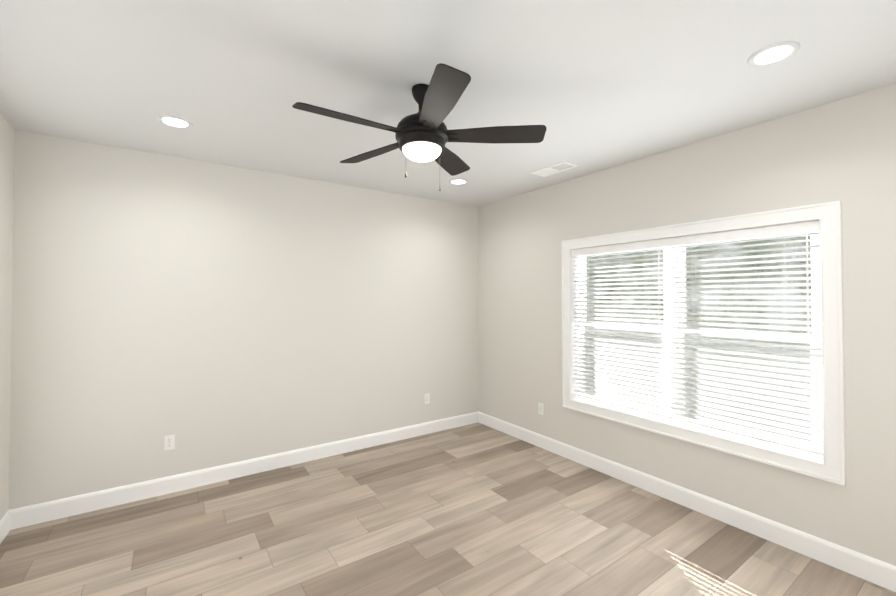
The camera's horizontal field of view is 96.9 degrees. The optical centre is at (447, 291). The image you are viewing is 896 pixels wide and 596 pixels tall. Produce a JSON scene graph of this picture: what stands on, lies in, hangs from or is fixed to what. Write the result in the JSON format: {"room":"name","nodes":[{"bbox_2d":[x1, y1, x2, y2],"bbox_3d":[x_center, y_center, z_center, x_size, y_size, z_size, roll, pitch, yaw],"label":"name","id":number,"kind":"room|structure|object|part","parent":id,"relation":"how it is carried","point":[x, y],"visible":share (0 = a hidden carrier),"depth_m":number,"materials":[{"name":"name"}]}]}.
{"room":"empty bedroom","nodes":[
{"label":"empty bedroom","id":0,"kind":"room"},
{"bbox_2d":[0,114,14,519],"bbox_3d":[-1.850,0.223,0.883,0.220,2.740,4.330,1,-1,-35],"label":"wall","id":1,"kind":"structure","parent":0,"point":[7,138],"depth_m":2.63,"materials":[{"name":"white paint"}]},
{"bbox_2d":[0,510,10,543],"bbox_3d":[-1.754,1.526,0.930,0.014,0.134,4.330,1,-1,-35],"label":"baseboard","id":2,"kind":"structure","parent":1,"relation":"attached to","point":[4,525],"depth_m":2.62,"materials":[{"name":"white wood"}]},
{"bbox_2d":[8,130,477,509],"bbox_3d":[-1.366,0.271,3.988,4.556,2.740,0.220,1,-1,-35],"label":"wall","id":3,"kind":"structure","parent":0,"point":[208,314],"depth_m":3.40,"materials":[{"name":"white paint"}]},
{"bbox_2d":[164,435,174,450],"bbox_3d":[-2.255,1.224,3.217,0.070,0.115,0.008,1,-1,-35],"label":"electrical outlet","id":4,"kind":"object","parent":3,"relation":"attached to","point":[169,442],"visible":1,"depth_m":3.21,"materials":[{"name":"white plastic"}]},
{"bbox_2d":[9,411,477,529],"bbox_3d":[-1.300,1.573,3.872,4.116,0.134,0.014,1,-1,-35],"label":"baseboard","id":5,"kind":"structure","parent":3,"relation":"attached to","point":[24,516],"depth_m":3.36,"materials":[{"name":"white wood"}]},
{"bbox_2d":[424,393,429,403],"bbox_3d":[-0.244,1.246,4.613,0.070,0.115,0.008,1,-1,-35],"label":"electrical outlet","id":6,"kind":"object","parent":3,"relation":"attached to","point":[426,398],"visible":1,"depth_m":4.61,"materials":[{"name":"white plastic"}]},
{"bbox_2d":[0,422,895,595],"bbox_3d":[-0.069,1.672,2.097,4.556,0.120,4.770,1,-1,-35],"label":"floor","id":7,"kind":"structure","parent":0,"point":[477,509],"depth_m":2.59,"materials":[{"name":"brown wood"}]},
{"bbox_2d":[0,0,895,206],"bbox_3d":[-0.069,-1.203,2.142,4.556,0.150,4.770,1,-1,-35],"label":"ceiling","id":8,"kind":"structure","parent":0,"point":[593,86],"depth_m":2.07,"materials":[{"name":"white paint"}]},
{"bbox_2d":[157,115,192,128],"bbox_3d":[-1.802,-1.116,2.624,0.196,0.009,0.196,1,-1,-35],"label":"recessed light","id":9,"kind":"object","parent":8,"relation":"in","point":[174,122],"visible":1,"depth_m":2.61,"materials":[{"name":"white paint"}]},
{"bbox_2d":[292,63,546,190],"bbox_3d":[-0.184,-0.850,2.184,1.263,0.554,1.312,1,-1,-35],"label":"fan","id":10,"kind":"object","parent":8,"relation":"hanging from","point":[423,134],"visible":1,"depth_m":2.11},
{"bbox_3d":[-0.144,-0.957,2.207,0.294,0.339,0.294,1,-1,-35],"label":"motor","id":11,"kind":"part","parent":10,"relation":"part of","materials":[{"name":"brown metal"}]},
{"bbox_2d":[449,179,467,184],"bbox_3d":[0.105,-1.095,3.972,0.196,0.009,0.196,1,-1,-35],"label":"recessed light","id":12,"kind":"object","parent":8,"relation":"in","point":[458,181],"visible":0.98,"depth_m":3.96,"materials":[{"name":"white paint"}]},
{"bbox_2d":[531,161,578,176],"bbox_3d":[0.957,-1.110,3.590,0.195,0.022,0.390,1,-1,-35],"label":"ceiling vent","id":13,"kind":"object","parent":8,"relation":"in","point":[538,172],"visible":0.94,"depth_m":3.60,"materials":[{"name":"white metal"}]},
{"bbox_2d":[747,41,799,66],"bbox_3d":[1.552,-1.127,1.897,0.196,0.009,0.196,1,-1,-35],"label":"recessed light","id":14,"kind":"object","parent":8,"relation":"in","point":[776,53],"visible":1,"depth_m":1.89,"materials":[{"name":"white paint"}]},
{"bbox_2d":[478,84,895,565],"bbox_3d":[1.712,0.261,3.356,0.220,2.740,4.330,1,-1,-35],"label":"wall","id":15,"kind":"structure","parent":0,"point":[843,151],"depth_m":2.74,"materials":[{"name":"white paint"}]},
{"bbox_2d":[538,403,543,414],"bbox_3d":[0.980,1.240,4.195,0.008,0.115,0.070,1,-1,-35],"label":"electrical outlet","id":16,"kind":"object","parent":15,"relation":"attached to","point":[541,408],"visible":1,"depth_m":4.19,"materials":[{"name":"white plastic"}]},
{"bbox_2d":[478,411,895,591],"bbox_3d":[1.616,1.563,3.269,0.014,0.134,4.330,1,-1,-35],"label":"baseboard","id":17,"kind":"structure","parent":15,"relation":"attached to","point":[866,567],"depth_m":2.77,"materials":[{"name":"white wood"}]},
{"bbox_2d":[562,201,845,485],"bbox_3d":[1.820,0.309,3.202,0.277,1.648,2.013,1,-1,-35],"label":"window","id":18,"kind":"structure","parent":15,"relation":"in","point":[831,468],"depth_m":2.74,"materials":[{"name":"white"}]},
{"bbox_2d":[572,220,822,455],"bbox_3d":[1.758,0.292,3.159,0.067,1.422,1.819,1,-1,-35],"label":"window blinds","id":19,"kind":"object","parent":18,"relation":"attached to","point":[805,228],"visible":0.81,"depth_m":2.90,"materials":[{"name":"white plastic"}]},
{"bbox_3d":[1.825,0.309,3.205,0.040,1.318,1.683,1,-1,-35],"label":"glass","id":20,"kind":"part","parent":18,"relation":"part of","materials":[{"name":"clear glass"}]},
{"bbox_3d":[1.863,0.325,3.232,0.172,1.513,1.847,1,-1,-35],"label":"frame","id":21,"kind":"part","parent":18,"relation":"part of","materials":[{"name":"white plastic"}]},
{"bbox_3d":[1.821,0.309,3.202,0.076,1.396,1.761,1,-1,-35],"label":"window sash","id":22,"kind":"part","parent":18,"relation":"part of","materials":[{"name":"white plastic"}]},
{"label":"outside","id":23,"kind":"structure","parent":0,"visible":0},
{"bbox_2d":[585,235,811,441],"bbox_3d":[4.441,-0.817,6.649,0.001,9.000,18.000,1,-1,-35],"label":"window glass","id":24,"kind":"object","parent":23,"point":[728,278],"depth_m":6.56,"materials":[{"name":"clear glass"}]}
]}

